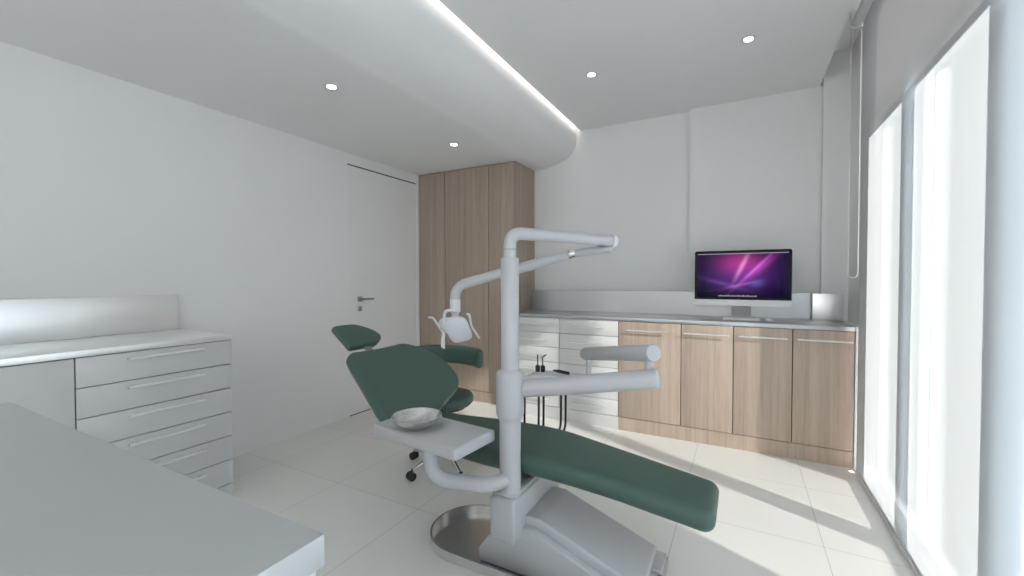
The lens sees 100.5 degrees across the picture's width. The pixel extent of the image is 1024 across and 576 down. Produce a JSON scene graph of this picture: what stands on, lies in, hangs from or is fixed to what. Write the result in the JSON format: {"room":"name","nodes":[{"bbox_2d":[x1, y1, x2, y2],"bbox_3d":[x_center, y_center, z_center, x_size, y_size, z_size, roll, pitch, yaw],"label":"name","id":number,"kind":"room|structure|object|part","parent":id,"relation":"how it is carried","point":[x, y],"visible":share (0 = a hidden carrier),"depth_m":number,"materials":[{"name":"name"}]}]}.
{"room":"dental clinic","nodes":[
{"label":"dental clinic","id":0,"kind":"room"},
{"bbox_2d":[0,41,416,456],"bbox_3d":[-2.293,-0.272,2.480,0.120,2.950,6.240,1,1,28],"label":"wall","id":1,"kind":"structure","parent":0,"point":[110,186],"depth_m":2.75,"materials":[{"name":"paint"}]},
{"bbox_2d":[0,295,177,344],"bbox_3d":[-2.501,0.167,1.952,0.018,0.218,1.658,1,1,28],"label":"backsplash","id":2,"kind":"structure","parent":1,"relation":"attached to","point":[42,319],"depth_m":2.29,"materials":[{"name":"laminate"}]},
{"bbox_2d":[347,163,419,415],"bbox_3d":[-1.229,-0.030,4.264,0.066,2.390,0.953,1,1,28],"label":"door","id":3,"kind":"structure","parent":1,"relation":"in","point":[383,211],"depth_m":4.23,"materials":[{"name":"white paint"}]},
{"bbox_3d":[-1.370,0.102,3.998,0.060,0.048,0.145,1,1,28],"label":"handle","id":4,"kind":"part","parent":3,"relation":"part of","materials":[{"name":"silver metal"}]},
{"bbox_2d":[0,0,514,175],"bbox_3d":[-1.717,-1.214,2.149,1.192,0.055,6.000,1,1,28],"label":"ceiling","id":5,"kind":"structure","parent":0,"point":[198,52],"depth_m":2.35,"materials":[{"name":"paint"}]},
{"bbox_2d":[323,83,339,89],"bbox_3d":[-1.068,-1.192,2.520,0.092,0.007,0.092,1,1,28],"label":"recessed light","id":6,"kind":"object","parent":5,"relation":"in","point":[330,86],"visible":1,"depth_m":2.51,"materials":[{"name":"white"}]},
{"bbox_2d":[205,0,576,170],"bbox_3d":[-0.983,-1.407,1.750,0.475,0.455,6.000,1,1,28],"label":"ceiling soffit","id":7,"kind":"object","parent":5,"relation":"attached to","point":[418,54],"depth_m":2.46,"materials":[{"name":"paint"}]},
{"bbox_2d":[232,401,915,575],"bbox_3d":[-0.541,1.279,1.568,4.097,0.120,6.240,1,1,28],"label":"floor","id":8,"kind":"structure","parent":0,"point":[344,482],"depth_m":2.36,"materials":[{"name":"tile"}]},
{"bbox_2d":[0,358,74,428],"bbox_3d":[-2.412,0.769,1.560,0.554,0.905,1.030,1,1,28],"label":"base cabinet","id":9,"kind":"object","parent":8,"relation":"on","point":[46,388],"visible":0.38,"depth_m":1.79,"materials":[{"name":"grey paint"}]},
{"bbox_2d":[0,329,231,366],"bbox_3d":[-2.255,0.294,1.839,0.561,0.030,1.687,1,1,28],"label":"countertop","id":10,"kind":"structure","parent":9,"relation":"on","point":[33,352],"depth_m":2.07,"materials":[{"name":"stone"}]},
{"bbox_2d":[73,340,232,495],"bbox_3d":[-1.997,0.754,2.294,0.589,0.905,0.652,1,1,28],"label":"base cabinet","id":11,"kind":"object","parent":8,"relation":"on","point":[168,407],"visible":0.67,"depth_m":2.18,"materials":[{"name":"white laminate"}]},
{"bbox_3d":[-1.777,0.372,2.168,0.018,0.133,0.650,1,1,28],"label":"drawer","id":12,"kind":"part","parent":11,"relation":"part of","materials":[{"name":"white laminate"}]},
{"bbox_3d":[-1.776,0.648,2.174,0.018,0.133,0.650,1,1,28],"label":"drawer","id":13,"kind":"part","parent":11,"relation":"part of","materials":[{"name":"grey paint"}]},
{"bbox_3d":[-1.776,0.510,2.171,0.018,0.133,0.650,1,1,28],"label":"drawer","id":14,"kind":"part","parent":11,"relation":"part of","materials":[{"name":"grey paint"}]},
{"bbox_3d":[-1.748,0.332,2.164,0.035,0.014,0.330,1,1,28],"label":"handle","id":15,"kind":"part","parent":11,"relation":"part of","materials":[{"name":"silver metal"}]},
{"bbox_3d":[-1.748,0.470,2.167,0.035,0.014,0.330,1,1,28],"label":"handle","id":16,"kind":"part","parent":11,"relation":"part of","materials":[{"name":"silver metal"}]},
{"bbox_3d":[-1.748,0.608,2.170,0.035,0.014,0.330,1,1,28],"label":"handle","id":17,"kind":"part","parent":11,"relation":"part of","materials":[{"name":"silver metal"}]},
{"bbox_3d":[-1.748,0.746,2.173,0.035,0.014,0.330,1,1,28],"label":"handle","id":18,"kind":"part","parent":11,"relation":"part of","materials":[{"name":"silver metal"}]},
{"bbox_3d":[-1.776,0.785,2.176,0.018,0.133,0.650,1,1,28],"label":"drawer","id":19,"kind":"part","parent":11,"relation":"part of","materials":[{"name":"white laminate"}]},
{"bbox_3d":[-1.747,0.883,2.176,0.035,0.014,0.330,1,1,28],"label":"handle","id":20,"kind":"part","parent":11,"relation":"part of","materials":[{"name":"silver metal"}]},
{"bbox_3d":[-1.776,0.923,2.179,0.018,0.133,0.650,1,1,28],"label":"drawer","id":21,"kind":"part","parent":11,"relation":"part of","materials":[{"name":"white laminate"}]},
{"bbox_3d":[-1.747,1.021,2.179,0.035,0.014,0.330,1,1,28],"label":"handle","id":22,"kind":"part","parent":11,"relation":"part of","materials":[{"name":"silver metal"}]},
{"bbox_3d":[-1.776,1.061,2.182,0.018,0.133,0.650,1,1,28],"label":"drawer","id":23,"kind":"part","parent":11,"relation":"part of","materials":[{"name":"white laminate"}]},
{"bbox_2d":[406,345,482,481],"bbox_3d":[-0.457,0.798,2.845,0.557,0.788,0.579,1,1,28],"label":"stool","id":24,"kind":"object","parent":8,"relation":"on","point":[462,398],"visible":0.38,"depth_m":2.84,"materials":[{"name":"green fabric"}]},
{"bbox_3d":[-0.537,1.109,2.740,0.040,0.076,0.250,1,2,43],"label":"leg","id":25,"kind":"part","parent":24,"relation":"part of","materials":[{"name":"silver metal"}]},
{"bbox_3d":[-0.374,1.109,2.716,0.040,0.076,0.250,-1,1,-27],"label":"leg","id":26,"kind":"part","parent":24,"relation":"part of","materials":[{"name":"silver metal"}]},
{"bbox_3d":[-0.461,0.733,2.837,0.412,0.090,0.412,1,1,28],"label":"seat","id":27,"kind":"part","parent":24,"relation":"part of","materials":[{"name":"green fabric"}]},
{"bbox_2d":[419,161,534,403],"bbox_3d":[-0.394,-0.040,4.612,1.198,2.393,0.448,1,1,28],"label":"wardrobe","id":28,"kind":"object","parent":8,"relation":"on","point":[466,216],"visible":0.56,"depth_m":4.37,"materials":[{"name":"brown wood"}]},
{"bbox_3d":[-0.865,-0.091,4.621,0.351,2.273,0.018,1,1,28],"label":"door","id":29,"kind":"part","parent":28,"relation":"part of","materials":[{"name":"brown wood"}]},
{"bbox_3d":[-0.469,-0.087,4.408,0.535,2.273,0.018,1,1,28],"label":"door","id":30,"kind":"part","parent":28,"relation":"part of","materials":[{"name":"brown wood"}]},
{"bbox_3d":[-0.099,-0.084,4.209,0.291,2.273,0.018,1,1,28],"label":"door","id":31,"kind":"part","parent":28,"relation":"part of","materials":[{"name":"brown wood"}]},
{"bbox_2d":[331,227,718,575],"bbox_3d":[-0.124,0.474,2.046,2.006,1.466,0.884,1,1,28],"label":"dental chair","id":32,"kind":"object","parent":8,"relation":"on","point":[531,525],"visible":0.94,"depth_m":1.78,"materials":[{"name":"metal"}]},
{"bbox_3d":[-0.583,0.515,2.387,0.472,0.335,0.721,1,1,28],"label":"backrest","id":33,"kind":"part","parent":32,"relation":"part of","materials":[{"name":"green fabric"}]},
{"bbox_2d":[391,407,441,429],"bbox_3d":[-0.409,0.570,1.828,0.213,0.051,0.213,1,1,28],"label":"steel bowl","id":34,"kind":"object","parent":32,"relation":"on","point":[419,418],"visible":1,"depth_m":1.87,"materials":[{"name":"white metal"}]},
{"bbox_3d":[-0.178,0.735,1.744,0.384,0.184,0.117,0,1,-3],"label":"table arm","id":35,"kind":"part","parent":32,"relation":"part of","materials":[{"name":"grey plastic"}]},
{"bbox_3d":[-0.008,0.673,1.786,0.089,0.358,0.089,1,1,28],"label":"post","id":36,"kind":"part","parent":32,"relation":"part of","materials":[{"name":"grey plastic"}]},
{"bbox_3d":[-0.008,0.115,1.775,0.075,0.479,0.075,1,1,28],"label":"post","id":37,"kind":"part","parent":32,"relation":"part of","materials":[{"name":"grey plastic"}]},
{"bbox_2d":[428,246,613,348],"bbox_3d":[0.025,0.055,2.029,0.874,0.499,0.265,1,1,28],"label":"lamp","id":38,"kind":"object","parent":32,"relation":"attached to","point":[457,327],"depth_m":2.08,"materials":[{"name":"grey plastic"}]},
{"bbox_3d":[0.179,0.458,2.152,0.269,0.036,0.029,0,1,17],"label":"holder rail","id":39,"kind":"part","parent":32,"relation":"part of","materials":[{"name":"grey plastic"}]},
{"bbox_3d":[0.104,1.189,1.917,1.075,0.043,0.424,1,1,28],"label":"plate","id":40,"kind":"part","parent":32,"relation":"part of","materials":[{"name":"silver metal"}]},
{"bbox_3d":[0.213,-0.186,1.840,0.375,0.138,0.388,1,1,28],"label":"overhead arm","id":41,"kind":"part","parent":32,"relation":"part of","materials":[{"name":"grey plastic"}]},
{"bbox_2d":[440,410,718,531],"bbox_3d":[0.157,0.778,1.977,1.440,0.202,0.428,1,1,28],"label":"seat cushion","id":42,"kind":"object","parent":32,"relation":"on","point":[690,500],"depth_m":1.76,"materials":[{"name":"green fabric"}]},
{"bbox_3d":[0.386,0.400,2.149,0.025,0.108,0.025,1,1,28],"label":"arm post","id":43,"kind":"part","parent":32,"relation":"part of","materials":[{"name":"grey plastic"}]},
{"bbox_3d":[0.286,0.379,1.678,0.569,0.165,0.075,0,1,23],"label":"instrument arm","id":44,"kind":"part","parent":32,"relation":"part of","materials":[{"name":"grey plastic"}]},
{"bbox_3d":[0.448,0.288,1.879,0.065,0.173,0.654,0,1,-13],"label":"arm","id":45,"kind":"part","parent":32,"relation":"part of","materials":[{"name":"grey plastic"}]},
{"bbox_3d":[0.513,0.303,1.599,0.033,0.078,0.033,1,1,28],"label":"arm post","id":46,"kind":"part","parent":32,"relation":"part of","materials":[{"name":"grey plastic"}]},
{"bbox_2d":[519,317,559,419],"bbox_3d":[0.291,0.714,4.087,0.515,0.905,0.487,1,1,28],"label":"base cabinet","id":47,"kind":"object","parent":8,"relation":"on","point":[540,336],"visible":0.44,"depth_m":3.86,"materials":[{"name":"white laminate"}]},
{"bbox_3d":[0.183,0.599,3.885,0.300,0.011,0.034,1,1,28],"label":"handle","id":48,"kind":"part","parent":47,"relation":"part of","materials":[{"name":"silver metal"}]},
{"bbox_3d":[0.183,0.467,3.882,0.300,0.011,0.034,1,1,28],"label":"handle","id":49,"kind":"part","parent":47,"relation":"part of","materials":[{"name":"silver metal"}]},
{"bbox_3d":[0.183,0.334,3.879,0.300,0.011,0.034,1,1,28],"label":"handle","id":50,"kind":"part","parent":47,"relation":"part of","materials":[{"name":"silver metal"}]},
{"bbox_3d":[0.196,0.729,3.910,0.509,0.128,0.018,1,1,28],"label":"drawer","id":51,"kind":"part","parent":47,"relation":"part of","materials":[{"name":"white laminate"}]},
{"bbox_3d":[0.196,0.597,3.907,0.509,0.128,0.018,1,1,28],"label":"drawer","id":52,"kind":"part","parent":47,"relation":"part of","materials":[{"name":"white paint"}]},
{"bbox_3d":[0.195,0.464,3.905,0.509,0.128,0.018,1,1,28],"label":"drawer","id":53,"kind":"part","parent":47,"relation":"part of","materials":[{"name":"white paint"}]},
{"bbox_3d":[0.195,0.332,3.902,0.509,0.128,0.018,1,1,28],"label":"drawer","id":54,"kind":"part","parent":47,"relation":"part of","materials":[{"name":"white laminate"}]},
{"bbox_3d":[0.196,0.994,3.915,0.509,0.128,0.018,1,1,28],"label":"drawer","id":55,"kind":"part","parent":47,"relation":"part of","materials":[{"name":"white paint"}]},
{"bbox_2d":[519,310,855,331],"bbox_3d":[1.215,0.256,3.598,2.597,0.030,0.460,1,1,28],"label":"countertop","id":56,"kind":"structure","parent":47,"relation":"on","point":[654,318],"depth_m":3.32,"materials":[{"name":"stone"}]},
{"bbox_2d":[723,317,759,320],"bbox_3d":[1.772,0.240,3.294,0.250,0.012,0.110,1,1,28],"label":"keyboard","id":57,"kind":"object","parent":56,"relation":"on","point":[724,318],"visible":1,"depth_m":3.27,"materials":[{"name":"white plastic"}]},
{"bbox_2d":[695,249,791,317],"bbox_3d":[1.845,-0.031,3.430,0.687,0.546,0.170,1,1,28],"label":"computer monitor","id":58,"kind":"object","parent":56,"relation":"on","point":[741,280],"visible":0.99,"depth_m":3.40,"materials":[{"name":"silver metal"}]},
{"bbox_2d":[559,318,618,428],"bbox_3d":[0.749,0.719,3.840,0.526,0.905,0.487,1,1,28],"label":"base cabinet","id":59,"kind":"object","parent":8,"relation":"on","point":[596,409],"visible":0.59,"depth_m":3.65,"materials":[{"name":"white laminate"}]},
{"bbox_3d":[0.642,1.001,3.646,0.300,0.011,0.034,1,1,28],"label":"handle","id":60,"kind":"part","parent":59,"relation":"part of","materials":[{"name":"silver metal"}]},
{"bbox_3d":[0.641,0.471,3.635,0.300,0.011,0.034,1,1,28],"label":"handle","id":61,"kind":"part","parent":59,"relation":"part of","materials":[{"name":"silver metal"}]},
{"bbox_3d":[0.641,0.339,3.632,0.300,0.011,0.034,1,1,28],"label":"handle","id":62,"kind":"part","parent":59,"relation":"part of","materials":[{"name":"silver metal"}]},
{"bbox_3d":[0.654,0.999,3.669,0.520,0.128,0.018,1,1,28],"label":"drawer","id":63,"kind":"part","parent":59,"relation":"part of","materials":[{"name":"white paint"}]},
{"bbox_3d":[0.654,0.734,3.663,0.520,0.128,0.018,1,1,28],"label":"drawer","id":64,"kind":"part","parent":59,"relation":"part of","materials":[{"name":"white laminate"}]},
{"bbox_3d":[0.654,0.601,3.661,0.520,0.128,0.018,1,1,28],"label":"drawer","id":65,"kind":"part","parent":59,"relation":"part of","materials":[{"name":"white paint"}]},
{"bbox_3d":[0.654,0.469,3.658,0.520,0.128,0.018,1,1,28],"label":"drawer","id":66,"kind":"part","parent":59,"relation":"part of","materials":[{"name":"white paint"}]},
{"bbox_3d":[0.653,0.336,3.655,0.520,0.128,0.018,1,1,28],"label":"drawer","id":67,"kind":"part","parent":59,"relation":"part of","materials":[{"name":"white laminate"}]},
{"bbox_3d":[0.654,0.866,3.666,0.520,0.128,0.018,1,1,28],"label":"drawer","id":68,"kind":"part","parent":59,"relation":"part of","materials":[{"name":"white paint"}]},
{"bbox_2d":[618,321,681,439],"bbox_3d":[1.194,0.723,3.600,0.485,0.905,0.487,1,1,28],"label":"base cabinet","id":69,"kind":"object","parent":8,"relation":"on","point":[656,412],"visible":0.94,"depth_m":3.39,"materials":[{"name":"brown wood"}]},
{"bbox_3d":[1.077,0.345,3.398,0.320,0.011,0.034,1,1,28],"label":"handle","id":70,"kind":"part","parent":69,"relation":"part of","materials":[{"name":"silver metal"}]},
{"bbox_2d":[680,324,733,447],"bbox_3d":[1.566,0.727,3.400,0.359,0.905,0.487,1,1,28],"label":"base cabinet","id":71,"kind":"object","parent":8,"relation":"on","point":[706,350],"visible":0.97,"depth_m":3.21,"materials":[{"name":"brown wood"}]},
{"bbox_3d":[1.456,0.348,3.194,0.310,0.011,0.034,1,1,28],"label":"handle","id":72,"kind":"part","parent":71,"relation":"part of","materials":[{"name":"silver metal"}]},
{"bbox_2d":[732,326,791,457],"bbox_3d":[1.884,0.730,3.228,0.364,0.905,0.487,1,1,28],"label":"base cabinet","id":73,"kind":"object","parent":8,"relation":"on","point":[762,357],"visible":0.99,"depth_m":3.04,"materials":[{"name":"brown wood"}]},
{"bbox_3d":[1.778,0.352,3.020,0.297,0.011,0.034,1,1,28],"label":"handle","id":74,"kind":"part","parent":73,"relation":"part of","materials":[{"name":"silver metal"}]},
{"bbox_2d":[791,329,854,468],"bbox_3d":[2.196,0.733,3.061,0.344,0.905,0.487,1,1,28],"label":"base cabinet","id":75,"kind":"object","parent":8,"relation":"on","point":[822,403],"visible":0.99,"depth_m":2.87,"materials":[{"name":"brown wood"}]},
{"bbox_3d":[2.093,0.355,2.851,0.303,0.011,0.034,1,1,28],"label":"handle","id":76,"kind":"part","parent":75,"relation":"part of","materials":[{"name":"silver metal"}]},
{"bbox_3d":[-1.114,0.802,0.135,1.224,0.894,1.532,1,1,28],"label":"cabinet","id":77,"kind":"object","parent":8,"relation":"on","visible":0},
{"bbox_2d":[0,402,324,575],"bbox_3d":[-1.129,0.334,0.132,1.203,0.040,1.549,1,1,28],"label":"desk","id":78,"kind":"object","parent":77,"relation":"on","point":[73,502],"depth_m":0.56,"materials":[{"name":"laminate"}]},
{"bbox_2d":[439,0,854,130],"bbox_3d":[0.120,-1.524,1.153,1.951,0.030,6.000,1,1,28],"label":"ceiling","id":79,"kind":"structure","parent":0,"point":[650,58],"depth_m":2.74,"materials":[{"name":"paint"}]},
{"bbox_2d":[585,71,597,77],"bbox_3d":[0.575,-1.545,3.082,0.092,0.007,0.092,1,1,28],"label":"recessed light","id":80,"kind":"object","parent":79,"relation":"in","point":[590,74],"visible":1,"depth_m":3.07,"materials":[{"name":"white"}]},
{"bbox_2d":[740,35,756,42],"bbox_3d":[1.460,-1.537,2.630,0.092,0.007,0.092,1,1,28],"label":"recessed light","id":81,"kind":"object","parent":79,"relation":"in","point":[749,38],"visible":1,"depth_m":2.62,"materials":[{"name":"white"}]},
{"bbox_2d":[535,85,820,291],"bbox_3d":[0.953,-0.312,4.206,3.957,2.950,0.120,1,1,28],"label":"wall","id":82,"kind":"structure","parent":0,"point":[630,181],"depth_m":4.07,"materials":[{"name":"paint"}]},
{"bbox_2d":[532,290,810,318],"bbox_3d":[1.287,0.131,3.924,2.410,0.204,0.072,1,1,28],"label":"backsplash","id":83,"kind":"structure","parent":82,"relation":"attached to","point":[652,302],"depth_m":3.91,"materials":[{"name":"paint"}]},
{"bbox_2d":[689,86,821,318],"bbox_3d":[1.994,-0.192,3.549,0.958,2.735,0.055,1,1,28],"label":"wall","id":84,"kind":"structure","parent":82,"relation":"attached to","point":[755,163],"depth_m":3.48,"materials":[{"name":"paint"}]},
{"bbox_2d":[819,48,851,320],"bbox_3d":[2.457,-0.294,3.254,0.165,2.950,0.130,1,1,28],"label":"wall","id":85,"kind":"structure","parent":82,"relation":"attached to","point":[835,84],"depth_m":3.19,"materials":[{"name":"paint"}]},
{"bbox_2d":[835,0,860,50],"bbox_3d":[-0.544,-1.790,1.506,4.097,0.120,6.240,1,1,28],"label":"ceiling","id":86,"kind":"structure","parent":0,"point":[844,42],"depth_m":2.96,"materials":[{"name":"paint"}]},
{"bbox_2d":[847,0,1023,575],"bbox_3d":[0.968,-0.235,0.454,0.074,2.946,5.192,1,1,28],"label":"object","id":87,"kind":"object","parent":86,"relation":"hanging from","point":[940,457],"visible":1,"depth_m":1.57,"materials":[{"name":"white"}]},
{"bbox_3d":[2.193,-0.870,2.726,0.056,1.616,0.006,1,1,28],"label":"pull cord","id":88,"kind":"part","parent":87,"relation":"part of","materials":[{"name":"white plastic"}]},
{"bbox_2d":[848,27,862,324],"bbox_3d":[2.448,-0.288,2.958,0.100,2.950,0.660,1,1,28],"label":"wall","id":89,"kind":"structure","parent":0,"point":[853,283],"depth_m":3.01,"materials":[{"name":"paint"}]},
{"bbox_2d":[812,293,842,320],"bbox_3d":[2.380,0.144,3.216,0.185,0.203,0.024,1,1,28],"label":"backsplash","id":90,"kind":"structure","parent":89,"relation":"attached to","point":[825,307],"depth_m":3.21,"materials":[{"name":"laminate"}]},
{"bbox_2d":[843,321,858,469],"bbox_3d":[2.371,0.719,2.980,0.040,0.935,0.468,1,1,28],"label":"trim","id":91,"kind":"structure","parent":89,"relation":"attached to","point":[847,322],"depth_m":2.79,"materials":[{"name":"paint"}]},
{"bbox_3d":[1.356,0.719,3.866,2.595,0.903,0.129,1,1,28],"label":"trim","id":92,"kind":"structure","parent":0,"visible":0},
{"bbox_2d":[531,309,811,319],"bbox_3d":[1.286,0.250,3.864,2.466,0.030,0.075,1,1,28],"label":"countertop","id":93,"kind":"structure","parent":92,"relation":"on","point":[531,309],"depth_m":3.80,"materials":[{"name":"stone"}]}
]}

